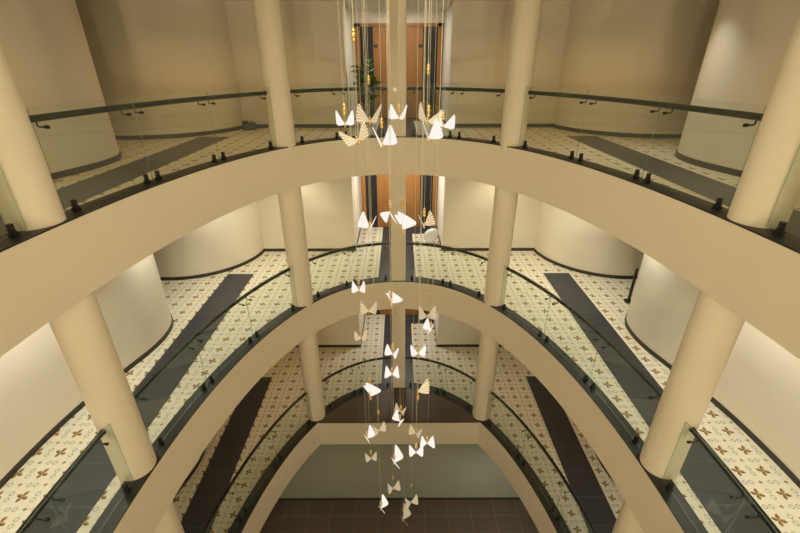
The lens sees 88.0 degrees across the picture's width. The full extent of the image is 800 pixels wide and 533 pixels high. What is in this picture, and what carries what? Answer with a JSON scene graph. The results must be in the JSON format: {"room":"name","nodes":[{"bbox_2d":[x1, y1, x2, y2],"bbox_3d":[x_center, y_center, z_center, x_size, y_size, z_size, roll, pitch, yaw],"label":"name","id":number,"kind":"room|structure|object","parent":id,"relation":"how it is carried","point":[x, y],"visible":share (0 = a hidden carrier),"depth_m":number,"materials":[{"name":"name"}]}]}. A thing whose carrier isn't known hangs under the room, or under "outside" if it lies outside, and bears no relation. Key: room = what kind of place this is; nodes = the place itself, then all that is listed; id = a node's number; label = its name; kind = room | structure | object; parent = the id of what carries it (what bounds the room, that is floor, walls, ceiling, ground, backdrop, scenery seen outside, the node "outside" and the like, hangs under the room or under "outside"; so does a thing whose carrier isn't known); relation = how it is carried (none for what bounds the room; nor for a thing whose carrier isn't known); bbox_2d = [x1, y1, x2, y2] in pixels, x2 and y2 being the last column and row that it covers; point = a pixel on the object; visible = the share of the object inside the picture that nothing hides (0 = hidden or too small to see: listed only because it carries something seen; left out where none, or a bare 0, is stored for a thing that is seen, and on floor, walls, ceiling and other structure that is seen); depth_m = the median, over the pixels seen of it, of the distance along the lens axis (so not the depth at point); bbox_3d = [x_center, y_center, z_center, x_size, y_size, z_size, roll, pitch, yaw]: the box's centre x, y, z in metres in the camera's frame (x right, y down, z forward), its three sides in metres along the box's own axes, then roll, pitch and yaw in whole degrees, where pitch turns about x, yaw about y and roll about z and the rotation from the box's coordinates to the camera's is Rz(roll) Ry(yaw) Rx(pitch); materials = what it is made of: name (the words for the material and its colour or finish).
{"room":"hotel atrium","nodes":[
{"label":"hotel atrium","id":0,"kind":"room"},
{"bbox_2d":[0,0,118,173],"bbox_3d":[-6.958,-0.469,1.227,4.536,2.703,13.050,0,26,0],"label":"wall","id":1,"kind":"structure","parent":0,"point":[44,43],"depth_m":5.76,"materials":[{"name":"beige paint"}]},
{"bbox_2d":[50,150,121,179],"bbox_3d":[-6.947,0.702,1.811,4.554,0.085,13.068,0,26,0],"label":"baseboard","id":2,"kind":"structure","parent":1,"relation":"attached to","point":[64,173],"depth_m":6.24,"materials":[{"name":"grey"}]},
{"bbox_2d":[0,254,171,479],"bbox_3d":[-6.916,2.583,2.724,4.606,2.703,13.050,0,26,0],"label":"wall","id":3,"kind":"structure","parent":0,"point":[38,388],"depth_m":6.06,"materials":[{"name":"beige paint"}]},
{"bbox_2d":[0,313,173,488],"bbox_3d":[-6.905,3.754,3.309,4.624,0.085,13.068,0,26,0],"label":"baseboard","id":4,"kind":"structure","parent":3,"relation":"attached to","point":[10,474],"depth_m":6.12,"materials":[{"name":"grey"}]},
{"bbox_2d":[0,137,228,236],"bbox_3d":[-4.070,0.373,2.560,0.660,0.004,14.687,0,26,0],"label":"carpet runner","id":5,"kind":"structure","parent":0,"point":[85,189],"depth_m":6.11,"materials":[{"name":"grey carpet"}]},
{"bbox_2d":[75,0,355,135],"bbox_3d":[-5.272,-4.827,10.098,7.957,2.703,4.090,0,26,0],"label":"wall","id":6,"kind":"structure","parent":0,"point":[141,50],"depth_m":9.00,"materials":[{"name":"beige paint"}]},
{"bbox_2d":[115,116,355,139],"bbox_3d":[-4.887,-3.212,9.777,8.799,0.085,1.781,-12,28,-22],"label":"baseboard","id":7,"kind":"structure","parent":6,"relation":"attached to","point":[181,135],"depth_m":9.40,"materials":[{"name":"grey"}]},
{"bbox_2d":[153,176,359,276],"bbox_3d":[-5.265,-1.774,11.596,7.957,2.703,4.090,0,26,0],"label":"wall","id":8,"kind":"structure","parent":0,"point":[231,239],"depth_m":11.15,"materials":[{"name":"beige paint"}]},
{"bbox_2d":[25,274,253,532],"bbox_3d":[-4.063,3.425,4.057,0.660,0.004,14.687,0,26,0],"label":"carpet runner","id":9,"kind":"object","parent":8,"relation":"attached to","point":[85,486],"depth_m":6.46,"materials":[{"name":"grey carpet"}]},
{"bbox_2d":[160,228,360,280],"bbox_3d":[-4.880,-0.160,11.275,8.799,0.085,1.781,-12,28,-22],"label":"baseboard","id":10,"kind":"structure","parent":8,"relation":"attached to","point":[309,249],"depth_m":10.99,"materials":[{"name":"grey"}]},
{"bbox_2d":[89,276,707,532],"bbox_3d":[-0.020,3.113,4.593,7.009,0.104,12.814,0,26,0],"label":"glass railing","id":11,"kind":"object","parent":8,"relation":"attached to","point":[678,505],"depth_m":6.34,"materials":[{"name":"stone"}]},
{"bbox_2d":[15,429,130,532],"bbox_3d":[-2.752,3.917,1.701,1.034,1.012,7.516,-8,27,-15],"label":"glass balustrade","id":12,"kind":"object","parent":11,"relation":"on","point":[25,525],"visible":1,"depth_m":4.22,"materials":[{"name":"brown metal"}]},
{"bbox_2d":[133,268,294,445],"bbox_3d":[-2.957,1.232,7.173,0.365,1.012,3.933,7,27,15],"label":"glass balustrade","id":13,"kind":"object","parent":11,"relation":"on","point":[177,352],"visible":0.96,"depth_m":6.67,"materials":[{"name":"brown metal"}]},
{"bbox_2d":[309,242,390,296],"bbox_3d":[-1.157,-0.007,9.690,2.072,1.012,0.337,-14,29,-25],"label":"glass balustrade","id":14,"kind":"object","parent":11,"relation":"on","point":[381,243],"visible":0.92,"depth_m":9.62,"materials":[{"name":"brown metal"}]},
{"bbox_2d":[406,242,487,296],"bbox_3d":[1.089,-0.013,9.692,2.061,1.012,0.336,13,29,25],"label":"glass balustrade","id":15,"kind":"object","parent":11,"relation":"on","point":[407,243],"visible":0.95,"depth_m":9.62,"materials":[{"name":"brown metal"}]},
{"bbox_2d":[502,267,662,443],"bbox_3d":[2.898,1.214,7.183,0.365,1.012,3.933,-8,27,-15],"label":"glass balustrade","id":16,"kind":"object","parent":11,"relation":"on","point":[646,379],"visible":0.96,"depth_m":6.70,"materials":[{"name":"brown metal"}]},
{"bbox_2d":[665,427,781,532],"bbox_3d":[2.724,3.901,1.708,1.035,1.012,7.520,8,27,15],"label":"glass balustrade","id":17,"kind":"object","parent":11,"relation":"on","point":[770,524],"visible":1,"depth_m":4.22,"materials":[{"name":"brown metal"}]},
{"bbox_2d":[317,313,364,344],"bbox_3d":[-5.258,1.278,13.094,7.957,2.703,4.090,0,26,0],"label":"wall","id":18,"kind":"structure","parent":0,"point":[341,332],"depth_m":13.20,"materials":[{"name":"beige paint"}]},
{"bbox_2d":[181,377,271,532],"bbox_3d":[-4.056,6.478,5.555,0.660,0.004,14.687,0,26,0],"label":"carpet runner","id":19,"kind":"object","parent":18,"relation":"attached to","point":[217,476],"depth_m":9.57,"materials":[{"name":"grey carpet"}]},
{"bbox_2d":[228,382,570,532],"bbox_3d":[-0.013,6.165,6.091,7.009,0.104,12.814,0,26,0],"label":"trim","id":20,"kind":"structure","parent":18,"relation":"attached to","point":[532,478],"depth_m":9.49,"materials":[{"name":"stone"}]},
{"bbox_2d":[201,392,309,532],"bbox_3d":[-2.950,4.284,8.671,0.365,1.012,3.933,7,27,15],"label":"glass balustrade","id":21,"kind":"object","parent":20,"relation":"on","point":[230,485],"visible":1,"depth_m":8.38,"materials":[{"name":"brown metal"}]},
{"bbox_2d":[322,356,391,408],"bbox_3d":[-1.150,3.045,11.188,2.072,1.012,0.337,-14,29,-25],"label":"glass balustrade","id":22,"kind":"object","parent":20,"relation":"on","point":[390,357],"visible":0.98,"depth_m":11.11,"materials":[{"name":"brown metal"}]},
{"bbox_2d":[406,356,475,407],"bbox_3d":[1.096,3.039,11.190,2.061,1.012,0.336,13,29,25],"label":"glass balustrade","id":23,"kind":"object","parent":20,"relation":"on","point":[407,357],"visible":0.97,"depth_m":11.11,"materials":[{"name":"brown metal"}]},
{"bbox_2d":[488,391,596,532],"bbox_3d":[2.906,4.266,8.680,0.365,1.012,3.933,-8,27,-15],"label":"glass balustrade","id":24,"kind":"object","parent":20,"relation":"on","point":[568,486],"visible":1,"depth_m":8.38,"materials":[{"name":"brown metal"}]},
{"bbox_2d":[229,423,556,532],"bbox_3d":[-0.015,5.919,7.388,18.400,0.769,18.450,0,26,0],"label":"slab","id":25,"kind":"object","parent":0,"point":[487,441],"visible":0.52,"depth_m":9.50,"materials":[{"name":"beige paint"}]},
{"bbox_2d":[222,0,571,10],"bbox_3d":[-0.036,-2.982,3.020,18.800,0.200,18.850,0,26,0],"label":"ceiling","id":26,"kind":"structure","parent":0,"point":[371,5],"depth_m":9.80,"materials":[{"name":"white paint"}]},
{"bbox_2d":[336,8,353,126],"bbox_3d":[-0.553,-2.223,3.779,0.179,1.830,0.096,-5,26,-9],"label":"pendant","id":27,"kind":"object","parent":26,"relation":"hanging from","point":[350,121],"visible":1,"depth_m":4.14,"materials":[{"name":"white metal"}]},
{"bbox_2d":[339,0,368,145],"bbox_3d":[-0.453,-2.070,3.625,0.283,1.968,0.122,-5,26,-9],"label":"pendant","id":28,"kind":"object","parent":26,"relation":"hanging from","point":[353,34],"visible":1,"depth_m":4.01,"materials":[{"name":"gold metal"}]},
{"bbox_2d":[344,10,364,292],"bbox_3d":[-0.654,-1.601,5.554,0.214,4.511,0.116,0,26,0],"label":"pendant","id":29,"kind":"object","parent":26,"relation":"hanging from","point":[354,287],"visible":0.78,"depth_m":6.47,"materials":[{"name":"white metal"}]},
{"bbox_2d":[344,2,374,442],"bbox_3d":[-0.492,-0.216,5.191,0.118,6.677,0.264,9,28,18],"label":"pendant","id":30,"kind":"object","parent":26,"relation":"hanging from","point":[370,433],"visible":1,"depth_m":6.18,"materials":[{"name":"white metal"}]},
{"bbox_2d":[352,1,380,399],"bbox_3d":[-0.460,-0.665,4.920,0.290,5.633,0.239,21,33,36],"label":"pendant","id":31,"kind":"object","parent":26,"relation":"hanging from","point":[372,390],"visible":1,"depth_m":6.00,"materials":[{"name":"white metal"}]},
{"bbox_2d":[358,15,375,230],"bbox_3d":[-0.412,-1.859,4.534,0.260,3.148,0.125,24,35,39],"label":"pendant","id":32,"kind":"object","parent":26,"relation":"hanging from","point":[363,221],"visible":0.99,"depth_m":5.24,"materials":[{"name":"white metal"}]},
{"bbox_2d":[356,8,380,124],"bbox_3d":[-0.419,-2.765,5.069,0.337,1.994,0.151,8,27,16],"label":"pendant","id":33,"kind":"object","parent":26,"relation":"hanging from","point":[368,76],"visible":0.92,"depth_m":5.46,"materials":[{"name":"gold metal"}]},
{"bbox_2d":[363,0,387,511],"bbox_3d":[-0.256,0.388,4.661,0.109,7.296,0.243,5,27,11],"label":"pendant","id":34,"kind":"object","parent":26,"relation":"hanging from","point":[384,502],"visible":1,"depth_m":4.93,"materials":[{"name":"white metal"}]},
{"bbox_2d":[372,15,396,147],"bbox_3d":[-0.167,-2.224,4.074,0.132,2.090,0.275,24,35,39],"label":"pendant","id":35,"kind":"object","parent":26,"relation":"hanging from","point":[386,141],"visible":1,"depth_m":4.54,"materials":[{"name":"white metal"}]},
{"bbox_2d":[380,12,396,223],"bbox_3d":[-0.138,-1.889,4.493,0.219,3.060,0.105,24,35,39],"label":"pendant","id":36,"kind":"object","parent":26,"relation":"hanging from","point":[384,215],"visible":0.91,"depth_m":5.08,"materials":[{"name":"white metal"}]},
{"bbox_2d":[385,44,398,358],"bbox_3d":[-0.107,-0.915,4.271,0.179,4.613,0.094,14,30,27],"label":"pendant","id":37,"kind":"object","parent":26,"relation":"hanging from","point":[388,351],"visible":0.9,"depth_m":5.07,"materials":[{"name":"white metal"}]},
{"bbox_2d":[386,27,400,493],"bbox_3d":[-0.132,0.467,6.199,0.248,8.794,0.127,-9,28,-18],"label":"pendant","id":38,"kind":"object","parent":26,"relation":"hanging from","point":[386,27],"visible":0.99,"depth_m":6.34,"materials":[{"name":"gold metal"}]},
{"bbox_2d":[386,33,402,306],"bbox_3d":[-0.070,-1.347,4.455,0.186,4.000,0.277,-6,27,-11],"label":"pendant","id":39,"kind":"object","parent":26,"relation":"hanging from","point":[392,296],"visible":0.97,"depth_m":5.16,"materials":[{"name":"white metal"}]},
{"bbox_2d":[388,0,402,468],"bbox_3d":[-0.043,-0.058,4.468,0.129,6.326,0.296,5,27,11],"label":"pendant","id":40,"kind":"object","parent":26,"relation":"hanging from","point":[398,455],"visible":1,"depth_m":5.46,"materials":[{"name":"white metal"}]},
{"bbox_2d":[389,103,406,120],"bbox_3d":[-0.028,-2.695,4.833,0.233,1.913,0.116,10,28,20],"label":"pendant","id":41,"kind":"object","parent":26,"relation":"hanging from","point":[392,114],"visible":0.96,"depth_m":5.23,"materials":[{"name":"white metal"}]},
{"bbox_2d":[392,203,403,426],"bbox_3d":[-0.038,-0.361,5.495,0.114,6.687,0.246,-14,30,-27],"label":"pendant","id":42,"kind":"object","parent":26,"relation":"hanging from","point":[397,417],"visible":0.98,"depth_m":6.83,"materials":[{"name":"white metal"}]},
{"bbox_2d":[394,0,405,413],"bbox_3d":[-0.005,-0.448,6.321,0.228,7.258,0.108,14,30,27],"label":"pendant","id":43,"kind":"object","parent":26,"relation":"hanging from","point":[400,0],"visible":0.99,"depth_m":5.37,"materials":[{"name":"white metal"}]},
{"bbox_2d":[395,199,415,233],"bbox_3d":[0.076,-1.862,4.499,0.225,3.115,0.309,-7,27,-13],"label":"pendant","id":44,"kind":"object","parent":26,"relation":"hanging from","point":[405,222],"visible":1,"depth_m":5.11,"materials":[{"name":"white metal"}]},
{"bbox_2d":[402,162,410,522],"bbox_3d":[0.114,0.862,6.384,0.159,9.668,0.373,5,27,11],"label":"pendant","id":45,"kind":"object","parent":26,"relation":"hanging from","point":[403,509],"visible":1,"depth_m":5.91,"materials":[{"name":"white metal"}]},
{"bbox_2d":[405,0,418,507],"bbox_3d":[0.207,0.556,5.761,0.243,8.570,0.113,-9,28,-18],"label":"pendant","id":46,"kind":"object","parent":26,"relation":"hanging from","point":[418,0],"visible":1,"depth_m":5.96,"materials":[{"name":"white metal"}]},
{"bbox_2d":[409,0,425,456],"bbox_3d":[0.215,-0.134,4.369,0.195,6.103,0.100,0,26,0],"label":"pendant","id":47,"kind":"object","parent":26,"relation":"hanging from","point":[412,452],"visible":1,"depth_m":5.19,"materials":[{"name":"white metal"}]},
{"bbox_2d":[410,39,425,356],"bbox_3d":[0.289,-1.022,5.541,0.248,5.543,0.115,0,26,0],"label":"pendant","id":48,"kind":"object","parent":26,"relation":"hanging from","point":[422,351],"visible":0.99,"depth_m":6.71,"materials":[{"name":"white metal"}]},
{"bbox_2d":[416,1,428,400],"bbox_3d":[0.317,-0.606,4.727,0.180,5.572,0.199,0,26,0],"label":"pendant","id":49,"kind":"object","parent":26,"relation":"hanging from","point":[420,390],"visible":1,"depth_m":5.32,"materials":[{"name":"gold metal"}]},
{"bbox_2d":[419,16,442,124],"bbox_3d":[0.357,-2.509,4.441,0.304,1.903,0.130,-2,26,-5],"label":"pendant","id":50,"kind":"object","parent":26,"relation":"hanging from","point":[428,65],"visible":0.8,"depth_m":4.79,"materials":[{"name":"gold metal"}]},
{"bbox_2d":[420,0,443,447],"bbox_3d":[0.443,-0.130,5.346,0.244,6.973,0.132,0,26,0],"label":"pendant","id":51,"kind":"object","parent":26,"relation":"hanging from","point":[423,442],"visible":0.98,"depth_m":6.78,"materials":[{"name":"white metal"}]},
{"bbox_2d":[423,0,442,141],"bbox_3d":[0.303,-2.095,3.653,0.121,1.953,0.232,24,35,39],"label":"pendant","id":52,"kind":"object","parent":26,"relation":"hanging from","point":[436,132],"visible":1,"depth_m":4.08,"materials":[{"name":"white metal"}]},
{"bbox_2d":[423,17,442,333],"bbox_3d":[0.435,-1.223,5.327,0.115,4.993,0.242,-9,28,-18],"label":"pendant","id":53,"kind":"object","parent":26,"relation":"hanging from","point":[427,326],"visible":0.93,"depth_m":6.31,"materials":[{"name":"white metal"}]},
{"bbox_2d":[439,15,454,128],"bbox_3d":[0.616,-2.749,5.092,0.273,2.047,0.124,-9,28,-18],"label":"pendant","id":54,"kind":"object","parent":26,"relation":"hanging from","point":[450,124],"visible":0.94,"depth_m":5.52,"materials":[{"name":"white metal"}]},
{"bbox_2d":[351,11,444,220],"bbox_3d":[-0.051,-4.131,12.515,2.486,6.103,0.390,0,26,0],"label":"wall","id":55,"kind":"structure","parent":0,"point":[372,16],"depth_m":11.08,"materials":[{"name":"beige paint"}]},
{"bbox_2d":[354,23,443,118],"bbox_3d":[-0.028,-5.422,11.613,2.400,2.412,0.082,0,26,0],"label":"door","id":56,"kind":"structure","parent":55,"relation":"in","point":[376,50],"depth_m":11.50,"materials":[{"name":"brown wood"}]},
{"bbox_2d":[361,174,437,226],"bbox_3d":[-0.021,-2.370,13.111,2.400,2.412,0.082,0,26,0],"label":"door","id":57,"kind":"structure","parent":55,"relation":"in","point":[377,193],"depth_m":13.21,"materials":[{"name":"brown wood"}]},
{"bbox_2d":[113,282,683,532],"bbox_3d":[-0.022,2.867,5.890,18.400,0.769,18.450,0,26,0],"label":"balcony edge","id":58,"kind":"object","parent":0,"point":[144,514],"visible":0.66,"depth_m":7.20,"materials":[{"name":"beige paint"}]},
{"bbox_2d":[173,314,623,532],"bbox_3d":[-0.016,5.645,7.253,18.400,0.014,18.450,0,26,0],"label":"floor","id":59,"kind":"structure","parent":0,"point":[511,385],"depth_m":11.16,"materials":[{"name":"tile"}]},
{"bbox_2d":[154,500,184,532],"bbox_3d":[-3.463,4.552,6.412,0.452,2.702,0.452,0,26,0],"label":"round column","id":60,"kind":"structure","parent":59,"relation":"on","point":[170,522],"depth_m":5.88,"materials":[{"name":"beige paint"}]},
{"bbox_2d":[298,332,325,420],"bbox_3d":[-2.158,2.702,10.176,0.452,2.702,0.452,0,26,0],"label":"round column","id":61,"kind":"structure","parent":59,"relation":"on","point":[308,348],"depth_m":9.97,"materials":[{"name":"beige paint"}]},
{"bbox_2d":[393,309,404,387],"bbox_3d":[-0.026,2.189,11.211,0.330,2.702,0.340,0,26,0],"label":"square column","id":62,"kind":"structure","parent":59,"relation":"on","point":[398,314],"depth_m":10.96,"materials":[{"name":"beige paint"}]},
{"bbox_2d":[472,332,498,420],"bbox_3d":[2.102,2.690,10.181,0.452,2.702,0.452,0,26,0],"label":"round column","id":63,"kind":"structure","parent":59,"relation":"on","point":[488,347],"depth_m":9.97,"materials":[{"name":"beige paint"}]},
{"bbox_2d":[612,499,643,532],"bbox_3d":[3.427,4.532,6.421,0.452,2.702,0.452,0,26,0],"label":"round column","id":64,"kind":"structure","parent":59,"relation":"on","point":[626,522],"depth_m":5.88,"materials":[{"name":"beige paint"}]},
{"bbox_2d":[279,444,518,497],"bbox_3d":[-0.022,5.651,11.773,18.400,2.613,0.240,0,26,0],"label":"wall","id":65,"kind":"structure","parent":0,"point":[332,470],"depth_m":11.76,"materials":[{"name":"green paint"}]},
{"bbox_2d":[278,497,519,499],"bbox_3d":[-0.019,6.849,12.218,18.400,0.070,0.018,0,26,0],"label":"baseboard","id":66,"kind":"structure","parent":65,"relation":"attached to","point":[478,498],"depth_m":12.21,"materials":[{"name":"grey"}]},
{"bbox_2d":[319,389,478,422],"bbox_3d":[-0.026,3.694,11.051,4.073,0.024,1.211,0,26,0],"label":"floor","id":67,"kind":"structure","parent":0,"point":[440,409],"depth_m":10.86,"materials":[{"name":"tile"}]},
{"bbox_2d":[318,422,479,443],"bbox_3d":[-0.025,4.037,11.237,4.133,0.757,1.239,0,26,0],"label":"slab","id":68,"kind":"object","parent":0,"point":[330,433],"visible":0.51,"depth_m":10.68,"materials":[{"name":"beige paint"}]},
{"bbox_2d":[260,499,538,532],"bbox_3d":[-0.009,8.700,8.753,18.400,0.200,18.450,0,26,0],"label":"floor","id":69,"kind":"structure","parent":0,"point":[286,516],"depth_m":11.76,"materials":[{"name":"brown tile"}]},
{"bbox_2d":[0,137,799,359],"bbox_3d":[-0.029,-0.185,4.392,18.400,0.769,18.450,0,26,0],"label":"balcony edge","id":70,"kind":"object","parent":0,"point":[757,278],"visible":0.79,"depth_m":4.96,"materials":[{"name":"beige paint"}]},
{"bbox_2d":[0,135,799,253],"bbox_3d":[-0.027,0.060,3.096,7.009,0.104,12.814,0,26,0],"label":"trim","id":71,"kind":"structure","parent":70,"relation":"on","point":[789,241],"depth_m":4.93,"materials":[{"name":"stone"}]},
{"bbox_2d":[5,223,20,237],"bbox_3d":[-2.759,0.865,0.203,1.034,1.012,7.516,-8,27,-15],"label":"glass balustrade","id":72,"kind":"object","parent":71,"relation":"on","point":[12,232],"visible":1,"depth_m":3.61,"materials":[{"name":"brown metal"}]},
{"bbox_2d":[28,91,272,211],"bbox_3d":[-2.964,-1.820,5.676,0.365,1.012,3.933,7,27,15],"label":"glass balustrade","id":73,"kind":"object","parent":71,"relation":"on","point":[36,118],"visible":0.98,"depth_m":5.06,"materials":[{"name":"brown metal"}]},
{"bbox_2d":[290,87,388,142],"bbox_3d":[-1.164,-3.059,8.192,2.072,1.012,0.337,-14,29,-25],"label":"glass balustrade","id":74,"kind":"object","parent":71,"relation":"on","point":[294,91],"visible":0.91,"depth_m":8.10,"materials":[{"name":"brown metal"}]},
{"bbox_2d":[407,87,504,142],"bbox_3d":[1.082,-3.066,8.194,2.061,1.012,0.336,13,29,25],"label":"glass balustrade","id":75,"kind":"object","parent":71,"relation":"on","point":[463,89],"visible":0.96,"depth_m":8.11,"materials":[{"name":"brown metal"}]},
{"bbox_2d":[522,90,763,209],"bbox_3d":[2.891,-1.838,5.685,0.365,1.012,3.933,-8,27,-15],"label":"glass balustrade","id":76,"kind":"object","parent":71,"relation":"on","point":[700,109],"visible":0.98,"depth_m":5.07,"materials":[{"name":"brown metal"}]},
{"bbox_2d":[772,221,786,235],"bbox_3d":[2.717,0.848,0.210,1.035,1.012,7.520,8,27,15],"label":"glass balustrade","id":77,"kind":"object","parent":71,"relation":"on","point":[780,230],"visible":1,"depth_m":3.62,"materials":[{"name":"brown metal"}]},
{"bbox_2d":[0,227,799,532],"bbox_3d":[-0.023,2.593,5.756,18.400,0.014,18.450,0,26,0],"label":"floor","id":78,"kind":"structure","parent":0,"point":[772,489],"depth_m":8.04,"materials":[{"name":"tile"}]},
{"bbox_2d":[49,291,156,483],"bbox_3d":[-3.470,1.500,4.915,0.452,2.702,0.452,0,26,0],"label":"round column","id":79,"kind":"structure","parent":78,"relation":"on","point":[81,332],"depth_m":4.69,"materials":[{"name":"beige paint"}]},
{"bbox_2d":[278,187,312,308],"bbox_3d":[-2.165,-0.350,8.678,0.452,2.702,0.452,0,26,0],"label":"round column","id":80,"kind":"structure","parent":78,"relation":"on","point":[290,201],"depth_m":8.46,"materials":[{"name":"beige paint"}]},
{"bbox_2d":[391,174,405,280],"bbox_3d":[-0.033,-0.863,9.713,0.330,2.702,0.340,0,26,0],"label":"square column","id":81,"kind":"structure","parent":78,"relation":"on","point":[396,179],"depth_m":9.53,"materials":[{"name":"beige paint"}]},
{"bbox_2d":[424,228,437,243],"bbox_3d":[0.919,-0.900,12.261,0.334,0.520,0.375,11,28,22],"label":"lounge chair","id":82,"kind":"object","parent":78,"relation":"on","point":[431,231],"visible":0.84,"depth_m":12.13,"materials":[{"name":"white"}]},
{"bbox_2d":[484,186,517,308],"bbox_3d":[2.095,-0.363,8.683,0.452,2.702,0.452,0,26,0],"label":"round column","id":83,"kind":"structure","parent":78,"relation":"on","point":[505,201],"depth_m":8.46,"materials":[{"name":"beige paint"}]},
{"bbox_2d":[640,289,744,481],"bbox_3d":[3.420,1.479,4.923,0.452,2.702,0.452,0,26,0],"label":"round column","id":84,"kind":"structure","parent":78,"relation":"on","point":[712,331],"depth_m":4.70,"materials":[{"name":"beige paint"}]},
{"bbox_2d":[53,118,799,210],"bbox_3d":[-0.030,-0.460,4.258,18.400,0.014,18.450,0,26,0],"label":"floor","id":85,"kind":"structure","parent":0,"point":[551,139],"depth_m":8.02,"materials":[{"name":"tile"}]},
{"bbox_2d":[0,42,65,230],"bbox_3d":[-3.477,-1.553,3.417,0.452,2.702,0.452,0,26,0],"label":"round column","id":86,"kind":"structure","parent":85,"relation":"on","point":[29,198],"depth_m":3.64,"materials":[{"name":"beige paint"}]},
{"bbox_2d":[252,0,295,151],"bbox_3d":[-2.172,-3.402,7.180,0.452,2.702,0.452,0,26,0],"label":"round column","id":87,"kind":"structure","parent":85,"relation":"on","point":[267,14],"depth_m":7.03,"materials":[{"name":"beige paint"}]},
{"bbox_2d":[350,59,381,125],"bbox_3d":[-0.858,-4.355,10.418,0.754,1.548,0.806,13,29,25],"label":"potted plant","id":88,"kind":"object","parent":85,"relation":"on","point":[370,97],"visible":0.8,"depth_m":10.34,"materials":[{"name":"green plant"}]},
{"bbox_2d":[389,0,406,135],"bbox_3d":[-0.040,-3.912,8.209,0.330,2.702,0.355,0,26,0],"label":"square column","id":89,"kind":"structure","parent":85,"relation":"on","point":[394,5],"depth_m":7.98,"materials":[{"name":"beige paint"}]},
{"bbox_2d":[500,0,542,150],"bbox_3d":[2.087,-3.415,7.186,0.452,2.702,0.452,0,26,0],"label":"round column","id":90,"kind":"structure","parent":85,"relation":"on","point":[526,16],"depth_m":7.04,"materials":[{"name":"beige paint"}]},
{"bbox_2d":[727,15,799,228],"bbox_3d":[3.413,-1.573,3.426,0.452,2.702,0.452,0,26,0],"label":"round column","id":91,"kind":"structure","parent":85,"relation":"on","point":[767,193],"depth_m":3.60,"materials":[{"name":"beige paint"}]},
{"bbox_2d":[433,312,480,344],"bbox_3d":[5.185,1.247,13.107,7.957,2.703,4.090,0,26,0],"label":"wall","id":92,"kind":"structure","parent":0,"point":[449,330],"depth_m":13.21,"materials":[{"name":"beige paint"}]},
{"bbox_2d":[381,314,433,382],"bbox_3d":[0.332,2.561,13.516,1.750,0.004,3.690,0,26,0],"label":"trim","id":93,"kind":"structure","parent":92,"relation":"attached to","point":[410,319],"depth_m":13.64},
{"bbox_2d":[526,376,616,532],"bbox_3d":[4.034,6.454,5.566,0.660,0.004,14.687,0,26,0],"label":"carpet","id":94,"kind":"structure","parent":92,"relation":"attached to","point":[581,477],"depth_m":9.55,"materials":[{"name":"grey carpet"}]},
{"bbox_2d":[436,176,643,275],"bbox_3d":[5.178,-1.805,11.610,7.957,2.703,4.090,0,26,0],"label":"wall","id":95,"kind":"structure","parent":0,"point":[464,207],"depth_m":11.18,"materials":[{"name":"beige paint"}]},
{"bbox_2d":[378,227,435,276],"bbox_3d":[0.325,-0.491,12.018,1.750,0.004,3.690,0,26,0],"label":"trim","id":96,"kind":"structure","parent":95,"relation":"attached to","point":[384,268],"depth_m":11.83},
{"bbox_2d":[436,225,637,278],"bbox_3d":[4.804,-0.188,11.287,8.799,0.085,1.781,11,28,22],"label":"baseboard","id":97,"kind":"structure","parent":95,"relation":"attached to","point":[442,249],"depth_m":11.09,"materials":[{"name":"grey"}]},
{"bbox_2d":[543,273,771,532],"bbox_3d":[4.027,3.401,4.068,0.660,0.004,14.687,0,26,0],"label":"carpet","id":98,"kind":"structure","parent":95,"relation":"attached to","point":[712,487],"depth_m":6.46,"materials":[{"name":"grey carpet"}]},
{"bbox_2d":[441,0,719,133],"bbox_3d":[5.171,-4.858,10.112,7.957,2.703,4.090,0,26,0],"label":"wall","id":99,"kind":"structure","parent":0,"point":[651,50],"depth_m":9.06,"materials":[{"name":"beige paint"}]},
{"bbox_2d":[376,118,438,134],"bbox_3d":[0.318,-3.544,10.521,1.750,0.004,3.690,0,26,0],"label":"trim","id":100,"kind":"structure","parent":99,"relation":"attached to","point":[410,126],"depth_m":10.74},
{"bbox_2d":[442,120,681,137],"bbox_3d":[4.797,-3.240,9.790,8.799,0.085,1.781,11,28,22],"label":"baseboard","id":101,"kind":"structure","parent":99,"relation":"attached to","point":[617,134],"depth_m":9.40,"materials":[{"name":"grey"}]},
{"bbox_2d":[567,136,799,237],"bbox_3d":[4.019,0.349,2.570,0.660,0.004,14.687,0,26,0],"label":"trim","id":102,"kind":"structure","parent":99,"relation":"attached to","point":[710,188],"depth_m":6.04,"materials":[{"name":"grey carpet"}]},
{"bbox_2d":[626,254,799,479],"bbox_3d":[6.893,2.542,2.742,4.576,2.703,13.050,0,26,0],"label":"wall","id":103,"kind":"structure","parent":0,"point":[759,382],"depth_m":6.05,"materials":[{"name":"beige paint"}]},
{"bbox_2d":[625,311,799,487],"bbox_3d":[6.887,3.713,3.327,4.594,0.085,13.068,0,26,0],"label":"baseboard","id":104,"kind":"structure","parent":103,"relation":"attached to","point":[780,464],"depth_m":6.12,"materials":[{"name":"grey"}]},
{"bbox_2d":[677,0,799,170],"bbox_3d":[6.921,-0.510,1.244,4.506,2.703,13.050,0,26,0],"label":"wall","id":105,"kind":"structure","parent":0,"point":[749,40],"depth_m":5.79,"materials":[{"name":"beige paint"}]},
{"bbox_2d":[675,148,742,176],"bbox_3d":[6.915,0.661,1.829,4.524,0.085,13.068,0,26,0],"label":"baseboard","id":106,"kind":"structure","parent":105,"relation":"attached to","point":[722,169],"depth_m":6.28,"materials":[{"name":"grey"}]},
{"bbox_3d":[-0.041,0.447,14.762,2.486,2.703,0.390,0,26,0],"label":"wall","id":107,"kind":"structure","parent":0,"visible":0},
{"bbox_2d":[367,309,432,314],"bbox_3d":[-0.014,0.682,14.608,2.400,2.412,0.082,0,26,0],"label":"door","id":108,"kind":"structure","parent":107,"relation":"in","point":[384,311],"depth_m":15.11,"materials":[{"name":"brown wood"}]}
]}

